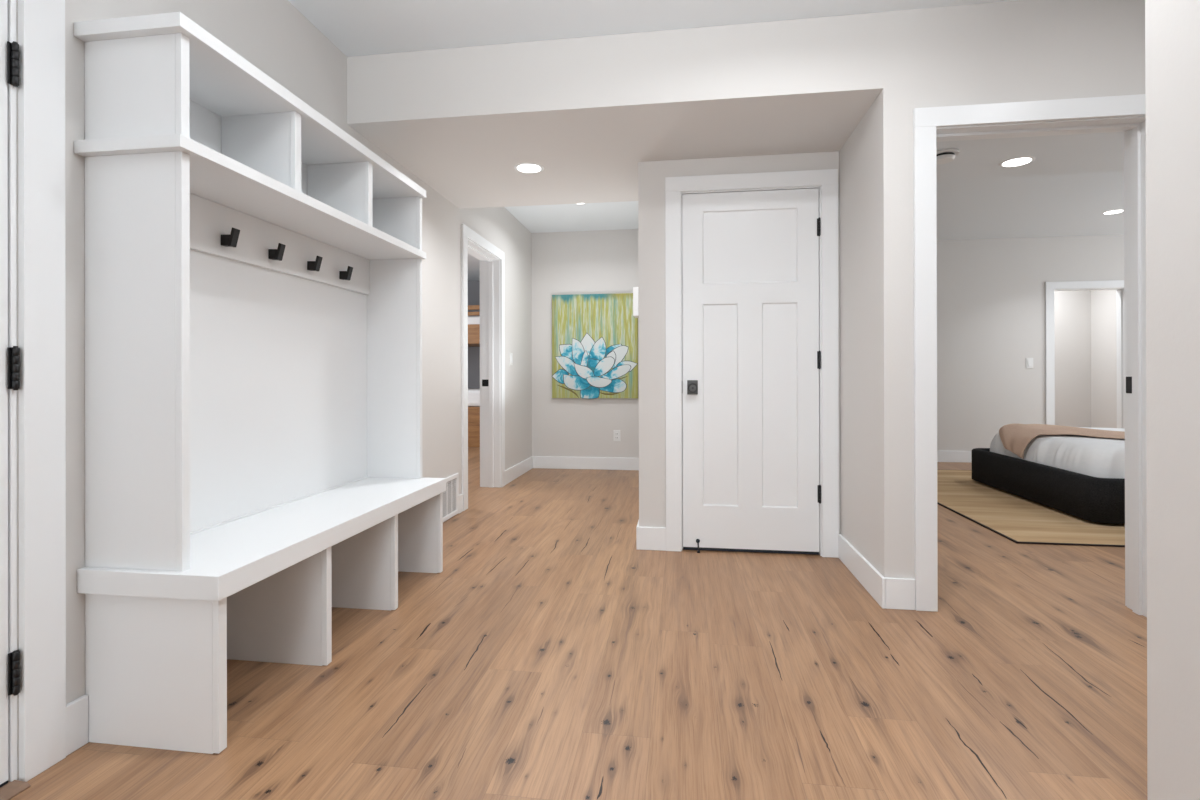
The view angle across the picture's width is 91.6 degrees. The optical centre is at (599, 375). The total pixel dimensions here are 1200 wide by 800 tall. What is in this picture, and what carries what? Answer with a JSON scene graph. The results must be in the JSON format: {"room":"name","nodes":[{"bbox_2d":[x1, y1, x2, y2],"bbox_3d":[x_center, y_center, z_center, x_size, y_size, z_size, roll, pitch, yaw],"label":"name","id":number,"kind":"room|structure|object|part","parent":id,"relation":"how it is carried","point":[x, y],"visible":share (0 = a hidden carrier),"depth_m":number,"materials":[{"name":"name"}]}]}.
{"room":"mudroom","nodes":[
{"label":"mudroom","id":0,"kind":"room"},
{"bbox_2d":[0,780,30,799],"bbox_3d":[-1.495,0.978,0.990,0.145,0.012,0.846,0,0,8],"label":"floor","id":1,"kind":"structure","parent":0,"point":[12,789],"depth_m":1.38,"materials":[{"name":"brown wood"}]},
{"bbox_2d":[16,0,531,779],"bbox_3d":[-1.627,-0.277,0.481,0.170,2.522,11.703,0,0,8],"label":"wall","id":2,"kind":"structure","parent":0,"point":[274,36],"depth_m":2.49,"materials":[{"name":"white paint"}]},
{"bbox_2d":[0,0,19,786],"bbox_3d":[-1.480,-0.026,1.001,0.055,1.996,0.838,0,0,8],"label":"door","id":3,"kind":"structure","parent":2,"relation":"in","point":[9,52],"depth_m":1.39,"materials":[{"name":"white paint"}]},
{"bbox_2d":[7,0,65,781],"bbox_3d":[-1.544,-0.065,1.005,0.188,2.098,1.040,0,0,8],"label":"trim","id":4,"kind":"structure","parent":2,"relation":"attached to","point":[41,23],"depth_m":1.44,"materials":[{"name":"white paint"}]},
{"bbox_2d":[66,695,87,755],"bbox_3d":[-1.383,0.920,1.538,0.014,0.128,0.061,0,0,8],"label":"baseboard","id":5,"kind":"structure","parent":2,"relation":"attached to","point":[76,710],"depth_m":1.54,"materials":[{"name":"white paint"}]},
{"bbox_2d":[443,473,458,521],"bbox_3d":[-1.044,0.837,3.982,0.012,0.287,0.396,0,0,8],"label":"air vent","id":6,"kind":"object","parent":2,"relation":"in","point":[451,495],"visible":0.62,"depth_m":4.06,"materials":[{"name":"white metal"}]},
{"bbox_2d":[458,494,462,513],"bbox_3d":[-1.010,0.922,4.217,0.014,0.128,0.074,0,0,8],"label":"baseboard","id":7,"kind":"structure","parent":2,"relation":"attached to","point":[460,495],"depth_m":4.21,"materials":[{"name":"white paint"}]},
{"bbox_2d":[461,224,504,510],"bbox_3d":[-1.027,-0.063,4.771,0.206,2.098,1.005,0,0,8],"label":"trim","id":8,"kind":"structure","parent":2,"relation":"attached to","point":[492,259],"depth_m":5.17,"materials":[{"name":"white paint"}]},
{"bbox_3d":[-1.120,-0.062,4.784,0.018,2.098,1.005,0,0,8],"label":"casing","id":9,"kind":"part","parent":8,"relation":"part of","materials":[{"name":"white paint"}]},
{"bbox_3d":[-1.018,0.062,5.184,0.058,0.060,0.003,0,0,8],"label":"strike plate","id":10,"kind":"part","parent":8,"relation":"part of","materials":[{"name":"black metal"}]},
{"bbox_2d":[510,353,512,364],"bbox_3d":[-0.833,-0.159,5.503,0.013,0.116,0.072,0,0,8],"label":"light switch","id":11,"kind":"object","parent":2,"relation":"attached to","point":[511,354],"visible":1,"depth_m":5.49,"materials":[{"name":"white plastic"}]},
{"bbox_2d":[505,456,532,484],"bbox_3d":[-0.795,0.923,5.755,0.014,0.128,0.997,0,0,8],"label":"baseboard","id":12,"kind":"structure","parent":2,"relation":"attached to","point":[519,469],"depth_m":5.70,"materials":[{"name":"white paint"}]},
{"bbox_2d":[468,281,479,387],"bbox_3d":[-2.537,-0.270,6.423,3.400,2.522,6.220,0,0,8],"label":"wall","id":13,"kind":"structure","parent":0,"point":[473,286],"depth_m":9.37,"materials":[{"name":"grey paint"}]},
{"bbox_2d":[10,447,1147,799],"bbox_3d":[1.072,0.979,1.558,11.923,0.001,17.307,0,0,8],"label":"floor","id":14,"kind":"structure","parent":0,"point":[549,656],"depth_m":1.84,"materials":[{"name":"brown wood"}]},
{"bbox_2d":[74,12,445,753],"bbox_3d":[-1.082,0.024,2.241,0.418,1.921,1.465,0,0,8],"label":"hall tree","id":15,"kind":"object","parent":14,"relation":"on","point":[253,268],"visible":1,"depth_m":1.95,"materials":[{"name":"white paint"}]},
{"bbox_3d":[-1.241,-0.762,1.564,0.294,0.277,0.026,0,0,8],"label":"panel","id":16,"kind":"part","parent":15,"relation":"part of","materials":[{"name":"white paint"}]},
{"bbox_3d":[-1.240,-0.039,1.563,0.294,1.103,0.026,0,0,8],"label":"panel","id":17,"kind":"part","parent":15,"relation":"part of","materials":[{"name":"white paint"}]},
{"bbox_2d":[74,134,425,259],"bbox_3d":[-1.134,-0.606,2.247,0.316,0.033,1.463,0,0,8],"label":"shelf","id":18,"kind":"object","parent":15,"relation":"attached to","point":[217,180],"depth_m":1.94,"materials":[{"name":"white paint"}]},
{"bbox_3d":[-1.081,0.545,2.243,0.418,0.064,1.459,0,0,8],"label":"bench seat","id":19,"kind":"part","parent":15,"relation":"part of","materials":[{"name":"white paint"}]},
{"bbox_3d":[-1.283,-0.193,2.280,0.010,1.413,1.382,0,0,8],"label":"panel","id":20,"kind":"part","parent":15,"relation":"part of","materials":[{"name":"white paint"}]},
{"bbox_3d":[-1.271,-0.501,2.279,0.016,0.177,1.382,0,0,8],"label":"hook rail","id":21,"kind":"part","parent":15,"relation":"part of","materials":[{"name":"white paint"}]},
{"bbox_3d":[-1.045,-0.038,2.958,0.294,1.103,0.026,0,0,8],"label":"panel","id":22,"kind":"part","parent":15,"relation":"part of","materials":[{"name":"white paint"}]},
{"bbox_3d":[-1.046,-0.761,2.959,0.294,0.277,0.026,0,0,8],"label":"panel","id":23,"kind":"part","parent":15,"relation":"part of","materials":[{"name":"white paint"}]},
{"bbox_2d":[468,305,479,446],"bbox_3d":[-1.877,-0.018,8.638,2.052,2.020,0.990,0,0,8],"label":"bunk bed","id":24,"kind":"object","parent":14,"relation":"on","point":[473,317],"visible":0.02,"depth_m":8.12,"materials":[{"name":"brown wood"}]},
{"bbox_3d":[-1.875,-0.724,8.639,1.860,0.230,0.908,0,0,8],"label":"mattress","id":25,"kind":"part","parent":24,"relation":"part of","materials":[{"name":"white fabric"}]},
{"bbox_3d":[-1.940,-0.584,8.167,1.900,0.270,0.040,0,0,8],"label":"panel","id":26,"kind":"part","parent":24,"relation":"part of","materials":[{"name":"brown wood"}]},
{"bbox_3d":[-1.875,0.311,8.622,1.860,0.239,0.940,0,0,8],"label":"mattress","id":27,"kind":"part","parent":24,"relation":"part of","materials":[{"name":"white fabric"}]},
{"bbox_3d":[-1.938,0.711,8.166,1.900,0.560,0.040,0,0,8],"label":"panel","id":28,"kind":"part","parent":24,"relation":"part of","materials":[{"name":"brown wood"}]},
{"bbox_3d":[-1.941,-0.954,8.168,1.900,0.060,0.040,0,0,8],"label":"guard rail","id":29,"kind":"part","parent":24,"relation":"part of","materials":[{"name":"brown wood"}]},
{"bbox_3d":[-1.941,-0.869,8.167,1.900,0.050,0.040,0,0,8],"label":"guard rail","id":30,"kind":"part","parent":24,"relation":"part of","materials":[{"name":"brown wood"}]},
{"bbox_2d":[937,469,1124,546],"bbox_3d":[4.245,0.970,4.547,3.277,0.009,2.762,0,0,8],"label":"area rug","id":31,"kind":"object","parent":14,"relation":"on","point":[1020,520],"visible":0.38,"depth_m":3.99,"materials":[{"name":"beige fabric"}]},
{"bbox_2d":[972,448,1124,523],"bbox_3d":[4.450,0.397,4.439,2.315,1.134,1.696,0,0,8],"label":"frame","id":32,"kind":"object","parent":31,"relation":"on","point":[1094,499],"visible":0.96,"depth_m":4.17,"materials":[{"name":"black fabric"}]},
{"bbox_2d":[990,427,1124,478],"bbox_3d":[4.454,0.588,4.448,2.196,0.303,1.586,0,0,8],"label":"duvet","id":33,"kind":"object","parent":32,"relation":"on","point":[1098,457],"visible":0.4,"depth_m":4.16,"materials":[{"name":"white fabric"}]},
{"bbox_2d":[999,423,1124,458],"bbox_3d":[4.040,0.533,4.290,1.880,0.252,0.830,0,0,39],"label":"throw blanket","id":34,"kind":"object","parent":33,"relation":"on","point":[1015,438],"visible":0.79,"depth_m":4.72,"materials":[{"name":"beige fabric"}]},
{"bbox_2d":[531,229,638,457],"bbox_3d":[-0.079,-0.275,6.244,1.641,2.522,0.140,0,0,8],"label":"wall","id":35,"kind":"structure","parent":0,"point":[600,261],"depth_m":6.20,"materials":[{"name":"white paint"}]},
{"bbox_2d":[533,456,638,469],"bbox_3d":[-0.063,0.922,6.163,1.350,0.128,0.014,0,0,8],"label":"baseboard","id":36,"kind":"structure","parent":35,"relation":"attached to","point":[549,462],"depth_m":6.17,"materials":[{"name":"white paint"}]},
{"bbox_2d":[552,293,637,398],"bbox_3d":[-0.059,-0.309,6.148,0.916,1.105,0.040,0,0,8],"label":"painting","id":37,"kind":"object","parent":35,"relation":"attached to","point":[595,336],"visible":0.99,"depth_m":6.13,"materials":[{"name":"paint"}]},
{"bbox_2d":[613,430,619,440],"bbox_3d":[0.176,0.627,6.133,0.072,0.116,0.009,0,0,8],"label":"wall outlet","id":38,"kind":"object","parent":35,"relation":"attached to","point":[616,433],"visible":1,"depth_m":6.13,"materials":[{"name":"white plastic"}]},
{"bbox_2d":[347,12,882,208],"bbox_3d":[0.090,-1.377,3.353,2.441,0.323,1.436,0,0,8],"label":"ceiling","id":39,"kind":"structure","parent":0,"point":[585,110],"depth_m":2.74,"materials":[{"name":"white paint"}]},
{"bbox_2d":[514,163,543,172],"bbox_3d":[-0.414,-1.212,3.408,0.174,0.004,0.174,0,0,8],"label":"recessed light","id":40,"kind":"object","parent":39,"relation":"in","point":[521,167],"visible":1,"depth_m":3.39,"materials":[{"name":"white paint"}]},
{"bbox_2d":[288,0,1123,280],"bbox_3d":[1.034,-1.593,1.573,11.820,0.100,14.840,0,0,8],"label":"ceiling","id":41,"kind":"structure","parent":0,"point":[1053,205],"depth_m":2.62,"materials":[{"name":"white paint"}]},
{"bbox_2d":[1101,209,1123,214],"bbox_3d":[4.838,-1.545,5.501,0.174,0.004,0.174,0,0,8],"label":"recessed light","id":42,"kind":"object","parent":41,"relation":"in","point":[1116,210],"visible":0.94,"depth_m":5.48,"materials":[{"name":"white paint"}]},
{"bbox_2d":[638,151,839,533],"bbox_3d":[0.952,-0.279,4.621,1.090,2.522,2.789,0,0,8],"label":"wall","id":43,"kind":"structure","parent":0,"point":[651,174],"depth_m":3.30,"materials":[{"name":"white paint"}]},
{"bbox_2d":[633,287,638,317],"bbox_3d":[0.220,-0.435,3.463,0.038,0.169,0.130,0,0,8],"label":"door chime","id":44,"kind":"object","parent":43,"relation":"attached to","point":[635,289],"visible":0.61,"depth_m":3.40,"materials":[{"name":"white plastic"}]},
{"bbox_2d":[636,527,665,550],"bbox_3d":[0.291,0.918,3.298,0.170,0.128,0.014,0,0,8],"label":"baseboard","id":45,"kind":"structure","parent":43,"relation":"attached to","point":[647,538],"depth_m":3.29,"materials":[{"name":"white paint"}]},
{"bbox_2d":[682,188,820,554],"bbox_3d":[0.835,-0.021,3.224,0.750,2.006,0.098,0,0,8],"label":"door","id":46,"kind":"structure","parent":43,"relation":"in","point":[752,355],"depth_m":3.24,"materials":[{"name":"white paint"}]},
{"bbox_3d":[0.519,0.064,3.278,0.058,0.080,0.007,0,0,8],"label":"knob plate","id":47,"kind":"part","parent":46,"relation":"part of","materials":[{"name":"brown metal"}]},
{"bbox_3d":[0.511,0.067,3.221,0.039,0.039,0.002,0,0,8],"label":"knob","id":48,"kind":"part","parent":46,"relation":"part of","materials":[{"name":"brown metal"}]},
{"bbox_3d":[0.515,0.067,3.247,0.053,0.053,0.056,0,0,8],"label":"knob","id":49,"kind":"part","parent":46,"relation":"part of","materials":[{"name":"black metal"}]},
{"bbox_3d":[0.673,0.162,3.264,0.194,1.130,0.008,0,0,8],"label":"panel","id":50,"kind":"part","parent":46,"relation":"part of","materials":[{"name":"white paint"}]},
{"bbox_3d":[0.830,-0.720,3.243,0.514,0.408,0.008,0,0,8],"label":"panel","id":51,"kind":"part","parent":46,"relation":"part of","materials":[{"name":"white paint"}]},
{"bbox_3d":[0.991,0.161,3.220,0.192,1.130,0.008,0,0,8],"label":"panel","id":52,"kind":"part","parent":46,"relation":"part of","materials":[{"name":"white paint"}]},
{"bbox_2d":[665,169,838,557],"bbox_3d":[0.837,-0.068,3.281,0.926,2.098,0.138,0,0,8],"label":"trim","id":53,"kind":"structure","parent":43,"relation":"attached to","point":[826,180],"depth_m":3.19,"materials":[{"name":"white paint"}]},
{"bbox_2d":[839,9,913,578],"bbox_3d":[1.573,-0.280,4.695,0.121,2.522,4.506,0,0,8],"label":"wall","id":54,"kind":"structure","parent":0,"point":[876,231],"depth_m":2.48,"materials":[{"name":"white paint"}]},
{"bbox_2d":[838,534,885,608],"bbox_3d":[1.244,0.916,2.804,0.014,0.128,0.700,0,0,8],"label":"baseboard","id":55,"kind":"structure","parent":54,"relation":"attached to","point":[864,572],"depth_m":2.71,"materials":[{"name":"white paint"}]},
{"bbox_2d":[914,0,1144,108],"bbox_3d":[4.119,-0.288,2.135,5.630,2.522,0.140,0,0,8],"label":"wall","id":56,"kind":"structure","parent":0,"point":[1021,50],"depth_m":2.40,"materials":[{"name":"white paint"}]},
{"bbox_2d":[885,577,914,609],"bbox_3d":[1.262,0.915,2.456,0.116,0.128,0.014,0,0,8],"label":"baseboard","id":57,"kind":"structure","parent":56,"relation":"attached to","point":[900,592],"depth_m":2.45,"materials":[{"name":"white paint"}]},
{"bbox_2d":[913,94,1146,616],"bbox_3d":[1.817,-0.071,2.456,0.986,2.098,0.176,0,0,8],"label":"trim","id":58,"kind":"structure","parent":56,"relation":"attached to","point":[1126,114],"depth_m":2.43,"materials":[{"name":"white paint"}]},
{"bbox_3d":[2.221,0.038,2.448,0.002,0.070,0.040,0,0,8],"label":"strike plate","id":59,"kind":"part","parent":58,"relation":"part of","materials":[{"name":"black metal"}]},
{"bbox_2d":[936,132,1123,179],"bbox_3d":[4.205,-1.386,2.763,5.628,0.323,1.125,0,0,8],"label":"ceiling","id":60,"kind":"structure","parent":0,"point":[1092,152],"depth_m":3.22,"materials":[{"name":"white paint"}]},
{"bbox_2d":[936,148,958,163],"bbox_3d":[1.883,-1.198,3.201,0.150,0.042,0.150,0,0,8],"label":"smoke detector","id":61,"kind":"object","parent":60,"relation":"attached to","point":[944,156],"visible":0.69,"depth_m":3.16,"materials":[{"name":"white plastic"}]},
{"bbox_2d":[998,156,1035,166],"bbox_3d":[2.373,-1.218,3.325,0.174,0.004,0.174,0,0,8],"label":"recessed light","id":62,"kind":"object","parent":60,"relation":"in","point":[1017,161],"visible":1,"depth_m":3.31,"materials":[{"name":"white paint"}]},
{"bbox_2d":[937,235,1123,450],"bbox_3d":[4.742,-0.285,6.598,5.871,2.522,0.140,0,0,8],"label":"wall","id":63,"kind":"structure","parent":0,"point":[991,292],"depth_m":6.57,"materials":[{"name":"white paint"}]},
{"bbox_2d":[937,451,971,462],"bbox_3d":[3.449,0.915,6.700,3.035,0.128,0.014,0,0,8],"label":"baseboard","id":64,"kind":"structure","parent":63,"relation":"attached to","point":[942,456],"depth_m":6.61,"materials":[{"name":"white paint"}]},
{"bbox_2d":[1026,358,1032,367],"bbox_3d":[4.795,-0.144,6.513,0.072,0.116,0.013,0,0,8],"label":"light switch","id":65,"kind":"object","parent":63,"relation":"attached to","point":[1029,361],"visible":1,"depth_m":6.51,"materials":[{"name":"white plastic"}]},
{"bbox_2d":[1045,280,1124,428],"bbox_3d":[5.407,-0.035,6.496,0.896,2.020,0.158,0,0,8],"label":"trim","id":66,"kind":"structure","parent":63,"relation":"attached to","point":[1118,285],"depth_m":6.47,"materials":[{"name":"white paint"}]},
{"bbox_2d":[1054,290,1116,427],"bbox_3d":[5.306,-0.286,7.165,2.130,2.522,1.140,0,0,8],"label":"wall","id":67,"kind":"structure","parent":0,"point":[1085,321],"depth_m":7.51,"materials":[{"name":"white paint"}]},
{"bbox_2d":[1145,0,1199,799],"bbox_3d":[0.630,-0.284,-2.284,0.120,2.522,6.850,0,0,8],"label":"wall","id":68,"kind":"structure","parent":0,"point":[1172,27],"depth_m":1.05,"materials":[{"name":"white paint"}]}
]}

